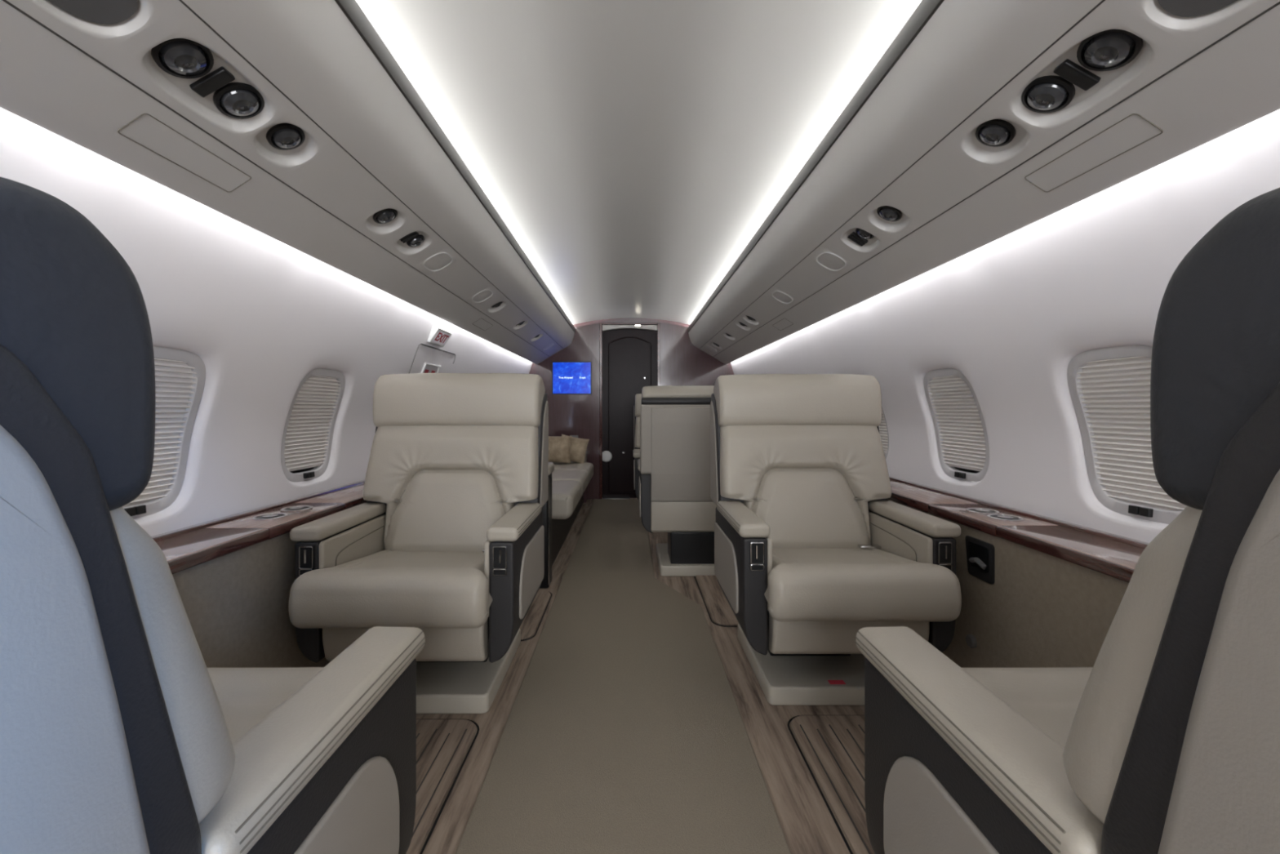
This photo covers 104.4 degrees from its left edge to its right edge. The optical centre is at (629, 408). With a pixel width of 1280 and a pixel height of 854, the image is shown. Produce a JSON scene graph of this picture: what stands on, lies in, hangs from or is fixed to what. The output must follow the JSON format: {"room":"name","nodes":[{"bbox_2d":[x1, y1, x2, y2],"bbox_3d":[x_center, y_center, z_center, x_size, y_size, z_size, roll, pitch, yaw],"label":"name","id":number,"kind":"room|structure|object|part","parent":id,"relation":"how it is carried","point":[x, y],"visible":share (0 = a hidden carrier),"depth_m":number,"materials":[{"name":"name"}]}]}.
{"room":"aircraft cabin","nodes":[
{"label":"aircraft cabin","id":0,"kind":"room"},
{"bbox_2d":[0,107,532,536],"bbox_3d":[-1.130,-0.142,1.422,0.330,1.055,7.956,0,0,0],"label":"wall","id":1,"kind":"structure","parent":0,"point":[260,313],"depth_m":1.51,"materials":[{"name":"white plastic"}]},
{"bbox_2d":[121,346,205,519],"bbox_3d":[-1.256,0.063,1.278,0.118,0.450,0.334,0,0,0],"label":"window","id":2,"kind":"structure","parent":1,"relation":"in","point":[180,374],"depth_m":1.36,"materials":[{"name":"grey plastic"}]},
{"bbox_2d":[280,368,345,482],"bbox_3d":[-1.256,0.063,1.975,0.118,0.450,0.334,0,0,0],"label":"window","id":3,"kind":"structure","parent":1,"relation":"in","point":[309,424],"depth_m":1.97,"materials":[{"name":"grey plastic"}]},
{"bbox_2d":[408,343,455,373],"bbox_3d":[-1.158,-0.200,2.892,0.105,0.296,0.560,0,0,0],"label":"hatch","id":4,"kind":"object","parent":1,"relation":"attached to","point":[428,367],"visible":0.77,"depth_m":2.84,"materials":[{"name":"grey plastic"}]},
{"bbox_3d":[-1.169,-0.157,2.860,0.082,0.209,0.240,0,0,0],"label":"handle frame","id":5,"kind":"part","parent":4,"relation":"part of","materials":[{"name":"white plastic"}]},
{"bbox_3d":[-1.168,-0.166,2.860,0.062,0.173,0.200,0,0,0],"label":"handle","id":6,"kind":"part","parent":4,"relation":"part of","materials":[{"name":"grey plastic"}]},
{"bbox_2d":[427,324,452,346],"bbox_3d":[-1.094,-0.421,2.800,0.113,0.118,0.200,0,0,0],"label":"exit sign","id":7,"kind":"object","parent":1,"relation":"attached to","point":[438,335],"visible":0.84,"depth_m":2.76,"materials":[{"name":"white plastic"}]},
{"bbox_2d":[528,317,733,498],"bbox_3d":[0.020,-0.045,5.430,2.600,2.050,0.060,0,0,0],"label":"wall","id":8,"kind":"structure","parent":0,"point":[682,362],"depth_m":5.40,"materials":[{"name":"brown wood"}]},
{"bbox_2d":[551,361,591,394],"bbox_3d":[-0.628,-0.337,5.391,0.434,0.361,0.017,0,0,0],"label":"wall screen","id":9,"kind":"object","parent":8,"relation":"attached to","point":[567,377],"visible":1,"depth_m":5.38,"materials":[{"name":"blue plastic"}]},
{"bbox_2d":[602,497,629,498],"bbox_3d":[-0.147,0.974,5.400,0.295,0.012,0.060,0,0,0],"label":"trim","id":10,"kind":"structure","parent":8,"relation":"attached to","point":[602,497],"depth_m":5.39,"materials":[{"name":"silver metal"}]},
{"bbox_2d":[602,328,657,497],"bbox_3d":[-0.004,0.025,5.457,0.627,1.901,0.067,0,0,0],"label":"door","id":11,"kind":"structure","parent":8,"relation":"in","point":[629,356],"depth_m":5.46,"materials":[{"name":"brown wood"}]},
{"bbox_3d":[-0.255,0.520,5.439,0.124,0.124,0.033,0,0,0],"label":"knob","id":12,"kind":"part","parent":11,"relation":"part of","materials":[{"name":"white plastic"}]},
{"bbox_2d":[599,322,660,498],"bbox_3d":[0.003,0.021,5.441,0.659,1.917,0.118,0,0,0],"label":"trim","id":13,"kind":"structure","parent":8,"relation":"attached to","point":[601,324],"depth_m":5.38,"materials":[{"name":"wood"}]},
{"bbox_2d":[602,324,657,331],"bbox_3d":[0.003,-0.883,5.423,0.599,0.065,0.055,0,0,0],"label":"trim","id":14,"kind":"structure","parent":8,"relation":"attached to","point":[605,327],"depth_m":5.39,"materials":[{"name":"white plastic"}]},
{"bbox_2d":[355,0,922,324],"bbox_3d":[0.020,-0.906,1.550,1.600,0.172,7.700,0,0,0],"label":"ceiling","id":15,"kind":"structure","parent":0,"point":[633,151],"depth_m":1.61,"materials":[{"name":"white plastic"}]},
{"bbox_2d":[0,0,575,364],"bbox_3d":[-0.807,-0.688,1.550,0.429,0.403,7.700,0,0,0],"label":"panel","id":16,"kind":"object","parent":15,"relation":"attached to","point":[321,68],"visible":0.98,"depth_m":1.14,"materials":[{"name":"grey plastic"}]},
{"bbox_2d":[48,0,137,24],"bbox_3d":[-0.802,-0.623,0.715,0.096,0.060,0.151,0,0,-1],"label":"speaker cover","id":17,"kind":"object","parent":16,"relation":"attached to","point":[98,11],"visible":1,"depth_m":0.76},
{"bbox_2d":[151,38,264,119],"bbox_3d":[-0.805,-0.630,0.953,0.091,0.053,0.218,0,0,0],"label":"lights","id":18,"kind":"object","parent":16,"relation":"attached to","point":[188,64],"visible":0.99,"depth_m":0.94,"materials":[{"name":"black plastic"}]},
{"bbox_2d":[255,122,307,155],"bbox_3d":[-0.804,-0.631,1.152,0.085,0.050,0.120,0,0,-1],"label":"light","id":19,"kind":"object","parent":16,"relation":"attached to","point":[282,139],"visible":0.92,"depth_m":1.14,"materials":[{"name":"black plastic"}]},
{"bbox_2d":[367,208,398,226],"bbox_3d":[-0.804,-0.631,1.620,0.085,0.050,0.120,0,0,-1],"label":"light","id":20,"kind":"object","parent":16,"relation":"attached to","point":[384,217],"visible":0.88,"depth_m":1.61,"materials":[{"name":"black plastic"}]},
{"bbox_2d":[396,231,426,248],"bbox_3d":[-0.806,-0.630,1.830,0.087,0.050,0.127,0,0,-1],"label":"air vent","id":21,"kind":"object","parent":16,"relation":"attached to","point":[415,238],"visible":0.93,"depth_m":1.83,"materials":[{"name":"black plastic"}]},
{"bbox_2d":[406,235,424,246],"bbox_3d":[-0.802,-0.630,1.858,0.063,0.041,0.068,0,0,0],"label":"spotlight","id":22,"kind":"object","parent":21,"relation":"attached to","point":[415,240],"depth_m":1.84,"materials":[{"name":"grey"}]},
{"bbox_2d":[423,253,452,271],"bbox_3d":[-0.795,-0.612,2.060,0.098,0.063,0.146,0,0,1],"label":"cover","id":23,"kind":"object","parent":16,"relation":"attached to","point":[437,261],"visible":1,"depth_m":2.06,"materials":[{"name":"white plastic"}]},
{"bbox_3d":[-0.601,-0.859,1.550,0.018,0.061,7.700,0,0,0],"label":"edge trim","id":24,"kind":"part","parent":16,"relation":"part of","materials":[{"name":"grey"}]},
{"bbox_2d":[471,289,493,302],"bbox_3d":[-0.795,-0.612,2.680,0.098,0.063,0.146,0,0,1],"label":"cover","id":25,"kind":"object","parent":16,"relation":"attached to","point":[484,295],"visible":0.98,"depth_m":2.68,"materials":[{"name":"white plastic"}]},
{"bbox_2d":[488,301,502,308],"bbox_3d":[-0.804,-0.631,2.980,0.085,0.050,0.120,0,0,-1],"label":"light","id":26,"kind":"object","parent":16,"relation":"attached to","point":[499,304],"visible":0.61,"depth_m":2.98,"materials":[{"name":"black plastic"}]},
{"bbox_2d":[542,343,553,349],"bbox_3d":[-0.795,-0.612,4.850,0.098,0.063,0.146,0,0,1],"label":"cover","id":27,"kind":"object","parent":16,"relation":"attached to","point":[550,344],"visible":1,"depth_m":4.86,"materials":[{"name":"white plastic"}]},
{"bbox_2d":[687,0,1279,364],"bbox_3d":[0.847,-0.688,1.550,0.429,0.403,7.700,0,0,0],"label":"panel","id":28,"kind":"object","parent":15,"relation":"attached to","point":[904,142],"visible":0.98,"depth_m":1.14,"materials":[{"name":"grey plastic"}]},
{"bbox_2d":[706,345,716,351],"bbox_3d":[0.835,-0.612,5.020,0.098,0.063,0.146,0,0,1],"label":"cover","id":29,"kind":"object","parent":28,"relation":"attached to","point":[708,346],"visible":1,"depth_m":5.03,"materials":[{"name":"white plastic"}]},
{"bbox_2d":[746,315,757,321],"bbox_3d":[0.844,-0.631,3.420,0.085,0.050,0.120,0,0,1],"label":"light","id":30,"kind":"object","parent":28,"relation":"attached to","point":[748,317],"visible":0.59,"depth_m":3.42,"materials":[{"name":"black plastic"}]},
{"bbox_2d":[772,290,792,303],"bbox_3d":[0.835,-0.612,2.710,0.098,0.063,0.146,0,0,1],"label":"cover","id":31,"kind":"object","parent":28,"relation":"attached to","point":[782,297],"visible":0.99,"depth_m":2.71,"materials":[{"name":"white plastic"}]},
{"bbox_3d":[0.641,-0.859,1.550,0.018,0.061,7.700,0,0,0],"label":"edge trim","id":32,"kind":"part","parent":28,"relation":"part of","materials":[{"name":"grey"}]},
{"bbox_2d":[816,252,845,271],"bbox_3d":[0.835,-0.612,2.055,0.098,0.063,0.146,0,0,1],"label":"cover","id":33,"kind":"object","parent":28,"relation":"attached to","point":[830,260],"visible":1,"depth_m":2.05,"materials":[{"name":"white plastic"}]},
{"bbox_2d":[847,227,877,246],"bbox_3d":[0.846,-0.630,1.800,0.087,0.050,0.127,0,0,1],"label":"air vent","id":34,"kind":"object","parent":28,"relation":"attached to","point":[860,237],"visible":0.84,"depth_m":1.81,"materials":[{"name":"black plastic"}]},
{"bbox_2d":[855,227,874,239],"bbox_3d":[0.842,-0.630,1.772,0.063,0.041,0.068,0,0,0],"label":"spotlight","id":35,"kind":"object","parent":34,"relation":"attached to","point":[860,233],"depth_m":1.77,"materials":[{"name":"grey plastic"}]},
{"bbox_2d":[875,205,908,224],"bbox_3d":[0.844,-0.631,1.600,0.085,0.050,0.120,0,0,1],"label":"light","id":36,"kind":"object","parent":28,"relation":"attached to","point":[889,215],"visible":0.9,"depth_m":1.59,"materials":[{"name":"black plastic"}]},
{"bbox_2d":[972,119,1026,151],"bbox_3d":[0.844,-0.631,1.137,0.085,0.050,0.120,0,0,1],"label":"light","id":37,"kind":"object","parent":28,"relation":"attached to","point":[994,135],"visible":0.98,"depth_m":1.13,"materials":[{"name":"black plastic"}]},
{"bbox_2d":[1021,29,1143,113],"bbox_3d":[0.845,-0.630,0.933,0.091,0.053,0.218,0,0,0],"label":"lights","id":38,"kind":"object","parent":28,"relation":"attached to","point":[1100,59],"visible":0.98,"depth_m":0.92,"materials":[{"name":"black plastic"}]},
{"bbox_2d":[1157,0,1237,17],"bbox_3d":[0.843,-0.623,0.700,0.096,0.060,0.151,0,0,1],"label":"speaker cover","id":39,"kind":"object","parent":28,"relation":"attached to","point":[1185,8],"visible":1,"depth_m":0.76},
{"bbox_2d":[416,497,864,853],"bbox_3d":[0.020,0.980,1.700,2.600,0.001,8.000,0,0,0],"label":"floor","id":40,"kind":"structure","parent":0,"point":[808,826],"depth_m":1.48,"materials":[{"name":"brown wood"}]},
{"bbox_2d":[0,177,425,853],"bbox_3d":[-0.670,0.419,0.552,0.683,1.123,0.754,0,0,0],"label":"seat","id":41,"kind":"object","parent":40,"relation":"on","point":[117,735],"visible":1,"depth_m":0.33,"materials":[{"name":"grey leather"}]},
{"bbox_3d":[-0.670,0.285,0.370,0.646,0.500,0.177,0,0,0],"label":"backrest","id":42,"kind":"part","parent":41,"relation":"part of","materials":[{"name":"leather"}]},
{"bbox_2d":[207,666,324,743],"bbox_3d":[-0.670,0.536,0.695,0.544,0.154,0.469,0,0,0],"label":"seat cushion","id":43,"kind":"object","parent":41,"relation":"on","point":[246,695],"depth_m":0.82,"materials":[{"name":"leather"}]},
{"bbox_3d":[-0.378,0.372,0.607,0.096,0.044,0.408,0,0,0],"label":"armrest","id":44,"kind":"part","parent":41,"relation":"part of","materials":[{"name":"leather"}]},
{"bbox_3d":[-0.381,0.575,0.552,0.074,0.359,0.505,0,0,0],"label":"arm frame","id":45,"kind":"part","parent":41,"relation":"part of","materials":[{"name":"grey leather"}]},
{"bbox_2d":[151,479,366,667],"bbox_3d":[-1.137,0.653,0.210,0.214,0.647,4.980,0,0,0],"label":"ledge","id":46,"kind":"object","parent":40,"relation":"on","point":[233,575],"visible":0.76,"depth_m":1.37,"materials":[{"name":"brown wood"}]},
{"bbox_3d":[-1.056,0.667,0.210,0.020,0.620,4.980,0,0,0],"label":"panel","id":47,"kind":"part","parent":46,"relation":"part of","materials":[{"name":"fabric"}]},
{"bbox_3d":[-1.229,0.336,0.210,0.030,0.012,4.980,0,0,0],"label":"rail","id":48,"kind":"part","parent":46,"relation":"part of","materials":[{"name":"red wood"}]},
{"bbox_2d":[288,373,548,713],"bbox_3d":[-0.670,0.419,1.723,0.683,1.123,0.754,0,0,0],"label":"seat","id":49,"kind":"object","parent":40,"relation":"on","point":[446,542],"visible":1,"depth_m":1.76,"materials":[{"name":"grey leather"}]},
{"bbox_3d":[-0.956,0.449,1.464,0.041,0.087,0.006,0,0,0],"label":"control frame","id":50,"kind":"part","parent":49,"relation":"part of","materials":[{"name":"silver metal"}]},
{"bbox_3d":[-0.956,0.449,1.469,0.044,0.090,0.006,0,0,0],"label":"control plate","id":51,"kind":"part","parent":49,"relation":"part of","materials":[{"name":"black plastic"}]},
{"bbox_3d":[-0.962,0.372,1.668,0.096,0.044,0.408,0,0,0],"label":"armrest","id":52,"kind":"part","parent":49,"relation":"part of","materials":[{"name":"leather"}]},
{"bbox_3d":[-0.959,0.575,1.722,0.074,0.359,0.505,0,0,0],"label":"arm frame","id":53,"kind":"part","parent":49,"relation":"part of","materials":[{"name":"grey leather"}]},
{"bbox_2d":[288,550,492,628],"bbox_3d":[-0.670,0.536,1.581,0.544,0.154,0.469,0,0,0],"label":"seat cushion","id":54,"kind":"object","parent":49,"relation":"on","point":[343,588],"depth_m":1.36,"materials":[{"name":"leather"}]},
{"bbox_3d":[-0.670,0.285,1.905,0.646,0.500,0.177,0,0,0],"label":"backrest","id":55,"kind":"part","parent":49,"relation":"part of","materials":[{"name":"leather"}]},
{"bbox_3d":[-0.670,0.657,1.725,0.464,0.125,0.410,0,0,0],"label":"seat frame","id":56,"kind":"part","parent":49,"relation":"part of","materials":[{"name":"black plastic"}]},
{"bbox_3d":[-0.384,0.449,1.464,0.041,0.087,0.006,0,0,0],"label":"control frame","id":57,"kind":"part","parent":49,"relation":"part of","materials":[{"name":"silver metal"}]},
{"bbox_3d":[-0.384,0.449,1.469,0.044,0.090,0.006,0,0,0],"label":"control plate","id":58,"kind":"part","parent":49,"relation":"part of","materials":[{"name":"black plastic"}]},
{"bbox_3d":[-0.378,0.372,1.668,0.096,0.044,0.408,0,0,0],"label":"armrest","id":59,"kind":"part","parent":49,"relation":"part of","materials":[{"name":"leather"}]},
{"bbox_3d":[-0.381,0.575,1.722,0.074,0.359,0.505,0,0,0],"label":"arm frame","id":60,"kind":"part","parent":49,"relation":"part of","materials":[{"name":"grey leather"}]},
{"bbox_2d":[405,719,479,853],"bbox_3d":[-0.733,0.976,1.208,0.553,0.012,0.713,0,0,0],"label":"floor plate","id":61,"kind":"object","parent":40,"relation":"on","point":[442,744],"visible":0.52,"depth_m":1.36,"materials":[{"name":"brown wood"}]},
{"bbox_2d":[519,590,551,640],"bbox_3d":[-0.708,0.977,2.380,0.603,0.010,0.578,0,0,0],"label":"floor plate","id":62,"kind":"object","parent":40,"relation":"on","point":[531,621],"visible":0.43,"depth_m":2.34,"materials":[{"name":"brown wood"}]},
{"bbox_2d":[539,445,593,587],"bbox_3d":[-0.685,0.628,4.025,0.669,0.697,2.670,0,0,0],"label":"sofa","id":63,"kind":"object","parent":40,"relation":"on","point":[568,482],"visible":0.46,"depth_m":3.25,"materials":[{"name":"leather"}]},
{"bbox_3d":[-0.726,0.671,2.770,0.568,0.612,0.140,0,0,0],"label":"panel","id":64,"kind":"part","parent":63,"relation":"part of","materials":[{"name":"black plastic"}]},
{"bbox_2d":[548,462,554,475],"bbox_3d":[-0.721,0.334,2.775,0.578,0.060,0.170,0,0,0],"label":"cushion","id":65,"kind":"object","parent":63,"relation":"on","point":[551,465],"depth_m":2.76,"materials":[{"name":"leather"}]},
{"bbox_2d":[548,435,572,462],"bbox_3d":[-0.740,0.384,4.760,0.370,0.269,0.138,0,0,-5],"label":"throw pillow","id":66,"kind":"object","parent":63,"relation":"on","point":[558,446],"visible":0.61,"depth_m":4.72,"materials":[{"name":"fabric"}]},
{"bbox_2d":[551,480,582,519],"bbox_3d":[-0.680,0.605,3.365,0.659,0.164,0.624,0,0,0],"label":"seat cushion","id":67,"kind":"object","parent":63,"relation":"on","point":[566,494],"depth_m":3.08,"materials":[{"name":"leather"}]},
{"bbox_2d":[551,470,588,496],"bbox_3d":[-0.680,0.605,4.000,0.659,0.164,0.594,0,0,0],"label":"seat cushion","id":68,"kind":"object","parent":63,"relation":"on","point":[581,476],"depth_m":3.93,"materials":[{"name":"leather"}]},
{"bbox_2d":[553,462,593,483],"bbox_3d":[-0.680,0.605,4.615,0.659,0.164,0.584,0,0,0],"label":"seat cushion","id":69,"kind":"object","parent":63,"relation":"on","point":[586,466],"depth_m":4.56,"materials":[{"name":"leather"}]},
{"bbox_2d":[561,434,589,462],"bbox_3d":[-0.555,0.392,4.840,0.334,0.291,0.108,0,0,19],"label":"throw pillow","id":70,"kind":"object","parent":63,"relation":"on","point":[578,447],"visible":0.66,"depth_m":4.79,"materials":[{"name":"fabric"}]},
{"bbox_2d":[455,498,791,853],"bbox_3d":[-0.015,0.975,1.535,0.740,0.008,7.650,0,0,0],"label":"carpet runner","id":71,"kind":"object","parent":40,"relation":"on","point":[624,731],"visible":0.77,"depth_m":1.48,"materials":[{"name":"beige carpet"}]},
{"bbox_2d":[632,393,641,499],"bbox_3d":[0.370,0.419,4.233,0.683,1.123,0.754,0,0,0],"label":"seat","id":72,"kind":"object","parent":40,"relation":"on","point":[636,452],"visible":0.04,"depth_m":4.35,"materials":[{"name":"grey leather"}]},
{"bbox_3d":[0.078,0.372,4.178,0.096,0.044,0.408,0,0,0],"label":"armrest","id":73,"kind":"part","parent":72,"relation":"part of","materials":[{"name":"leather"}]},
{"bbox_3d":[0.081,0.575,4.232,0.074,0.359,0.505,0,0,0],"label":"arm frame","id":74,"kind":"part","parent":72,"relation":"part of","materials":[{"name":"grey leather"}]},
{"bbox_3d":[0.370,0.285,4.415,0.646,0.500,0.177,0,0,0],"label":"backrest","id":75,"kind":"part","parent":72,"relation":"part of","materials":[{"name":"leather"}]},
{"bbox_2d":[637,385,716,576],"bbox_3d":[0.395,0.419,3.267,0.683,1.123,0.754,0,0,0],"label":"seat","id":76,"kind":"object","parent":40,"relation":"on","point":[673,464],"visible":0.72,"depth_m":2.91,"materials":[{"name":"grey leather"}]},
{"bbox_3d":[0.103,0.372,3.322,0.096,0.044,0.408,0,0,0],"label":"armrest","id":77,"kind":"part","parent":76,"relation":"part of","materials":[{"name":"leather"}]},
{"bbox_3d":[0.106,0.575,3.268,0.074,0.359,0.505,0,0,0],"label":"arm frame","id":78,"kind":"part","parent":76,"relation":"part of","materials":[{"name":"grey leather"}]},
{"bbox_3d":[0.395,0.267,2.910,0.536,0.554,0.040,0,0,0],"label":"panel","id":79,"kind":"part","parent":76,"relation":"part of","materials":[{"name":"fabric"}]},
{"bbox_2d":[693,574,738,626],"bbox_3d":[0.712,0.977,2.595,0.673,0.010,0.728,0,0,0],"label":"floor plate","id":80,"kind":"object","parent":40,"relation":"on","point":[722,613],"visible":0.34,"depth_m":2.50,"materials":[{"name":"brown wood"}]},
{"bbox_2d":[787,715,875,853],"bbox_3d":[0.767,0.976,1.218,0.563,0.012,0.733,0,0,0],"label":"floor plate","id":81,"kind":"object","parent":40,"relation":"on","point":[833,746],"visible":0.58,"depth_m":1.35,"materials":[{"name":"brown wood"}]},
{"bbox_2d":[710,373,961,705],"bbox_3d":[0.675,0.419,1.768,0.683,1.123,0.754,0,0,0],"label":"seat","id":82,"kind":"object","parent":40,"relation":"on","point":[812,551],"visible":1,"depth_m":1.79,"materials":[{"name":"grey leather"}]},
{"bbox_3d":[0.386,0.575,1.768,0.074,0.359,0.505,0,0,0],"label":"arm frame","id":83,"kind":"part","parent":82,"relation":"part of","materials":[{"name":"grey leather"}]},
{"bbox_3d":[0.383,0.372,1.713,0.096,0.044,0.408,0,0,0],"label":"armrest","id":84,"kind":"part","parent":82,"relation":"part of","materials":[{"name":"leather"}]},
{"bbox_3d":[0.389,0.449,1.514,0.044,0.090,0.006,0,0,0],"label":"control plate","id":85,"kind":"part","parent":82,"relation":"part of","materials":[{"name":"black plastic"}]},
{"bbox_3d":[0.389,0.449,1.509,0.041,0.087,0.006,0,0,0],"label":"control frame","id":86,"kind":"part","parent":82,"relation":"part of","materials":[{"name":"silver metal"}]},
{"bbox_3d":[0.675,0.657,1.770,0.464,0.125,0.410,0,0,0],"label":"seat frame","id":87,"kind":"part","parent":82,"relation":"part of","materials":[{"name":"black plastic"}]},
{"bbox_3d":[0.675,0.285,1.950,0.646,0.500,0.177,0,0,0],"label":"backrest","id":88,"kind":"part","parent":82,"relation":"part of","materials":[{"name":"leather"}]},
{"bbox_2d":[827,680,845,684],"bbox_3d":[0.695,0.917,1.665,0.052,0.002,0.024,0,0,0],"label":"tag","id":89,"kind":"object","parent":82,"relation":"on","point":[831,682],"visible":1,"depth_m":1.66,"materials":[{"name":"red"}]},
{"bbox_2d":[764,547,961,621],"bbox_3d":[0.675,0.536,1.625,0.544,0.154,0.469,0,0,0],"label":"seat cushion","id":90,"kind":"object","parent":82,"relation":"on","point":[801,584],"depth_m":1.40,"materials":[{"name":"leather"}]},
{"bbox_3d":[0.964,0.575,1.768,0.074,0.359,0.505,0,0,0],"label":"arm frame","id":91,"kind":"part","parent":82,"relation":"part of","materials":[{"name":"grey leather"}]},
{"bbox_3d":[0.967,0.372,1.713,0.096,0.044,0.408,0,0,0],"label":"armrest","id":92,"kind":"part","parent":82,"relation":"part of","materials":[{"name":"leather"}]},
{"bbox_3d":[0.961,0.449,1.514,0.044,0.090,0.006,0,0,0],"label":"control plate","id":93,"kind":"part","parent":82,"relation":"part of","materials":[{"name":"black plastic"}]},
{"bbox_3d":[0.961,0.449,1.509,0.041,0.087,0.006,0,0,0],"label":"control frame","id":94,"kind":"part","parent":82,"relation":"part of","materials":[{"name":"silver metal"}]},
{"bbox_2d":[888,475,1149,667],"bbox_3d":[1.173,0.653,1.550,0.222,0.647,7.660,0,0,0],"label":"ledge","id":95,"kind":"object","parent":40,"relation":"on","point":[1037,590],"visible":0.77,"depth_m":1.37,"materials":[{"name":"beige fabric"}]},
{"bbox_3d":[1.080,0.735,1.570,0.012,0.040,0.040,0,0,0],"label":"round knob","id":96,"kind":"part","parent":95,"relation":"part of","materials":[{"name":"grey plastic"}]},
{"bbox_3d":[1.073,0.472,1.530,0.022,0.030,0.066,0,0,0],"label":"pocket handle","id":97,"kind":"part","parent":95,"relation":"part of","materials":[{"name":"grey plastic"}]},
{"bbox_3d":[1.085,0.465,1.537,0.010,0.120,0.124,0,0,0],"label":"pocket frame","id":98,"kind":"part","parent":95,"relation":"part of","materials":[{"name":"black plastic"}]},
{"bbox_3d":[1.269,0.336,1.550,0.030,0.012,7.660,0,0,0],"label":"rail","id":99,"kind":"part","parent":95,"relation":"part of","materials":[{"name":"red wood"}]},
{"bbox_2d":[855,187,1279,853],"bbox_3d":[0.705,0.419,0.552,0.683,1.123,0.754,0,0,0],"label":"seat","id":100,"kind":"object","parent":40,"relation":"on","point":[1169,743],"visible":1,"depth_m":0.35,"materials":[{"name":"grey leather"}]},
{"bbox_3d":[0.416,0.575,0.552,0.074,0.359,0.505,0,0,0],"label":"arm frame","id":101,"kind":"part","parent":100,"relation":"part of","materials":[{"name":"grey leather"}]},
{"bbox_3d":[0.413,0.372,0.607,0.096,0.044,0.408,0,0,0],"label":"armrest","id":102,"kind":"part","parent":100,"relation":"part of","materials":[{"name":"leather"}]},
{"bbox_2d":[962,666,1093,747],"bbox_3d":[0.705,0.536,0.695,0.544,0.154,0.469,0,0,0],"label":"seat cushion","id":103,"kind":"object","parent":100,"relation":"on","point":[1048,697],"depth_m":0.82,"materials":[{"name":"leather"}]},
{"bbox_3d":[0.705,0.285,0.370,0.646,0.500,0.177,0,0,0],"label":"backrest","id":104,"kind":"part","parent":100,"relation":"part of","materials":[{"name":"leather"}]},
{"bbox_2d":[730,109,1279,542],"bbox_3d":[1.170,-0.142,1.422,0.330,1.055,7.956,0,0,0],"label":"wall","id":105,"kind":"structure","parent":0,"point":[1011,313],"depth_m":1.48,"materials":[{"name":"white plastic"}]},
{"bbox_2d":[878,406,888,458],"bbox_3d":[1.296,0.063,2.672,0.118,0.450,0.334,0,0,0],"label":"window","id":106,"kind":"structure","parent":105,"relation":"in","point":[883,430],"depth_m":2.57,"materials":[{"name":"grey plastic"}]},
{"bbox_2d":[923,368,989,482],"bbox_3d":[1.296,0.063,1.975,0.118,0.450,0.334,0,0,0],"label":"window","id":107,"kind":"structure","parent":105,"relation":"in","point":[959,424],"depth_m":1.97,"materials":[{"name":"grey plastic"}]},
{"bbox_2d":[1066,345,1186,524],"bbox_3d":[1.296,0.063,1.278,0.118,0.450,0.334,0,0,0],"label":"window","id":108,"kind":"structure","parent":105,"relation":"in","point":[1109,388],"depth_m":1.32,"materials":[{"name":"grey plastic"}]}
]}

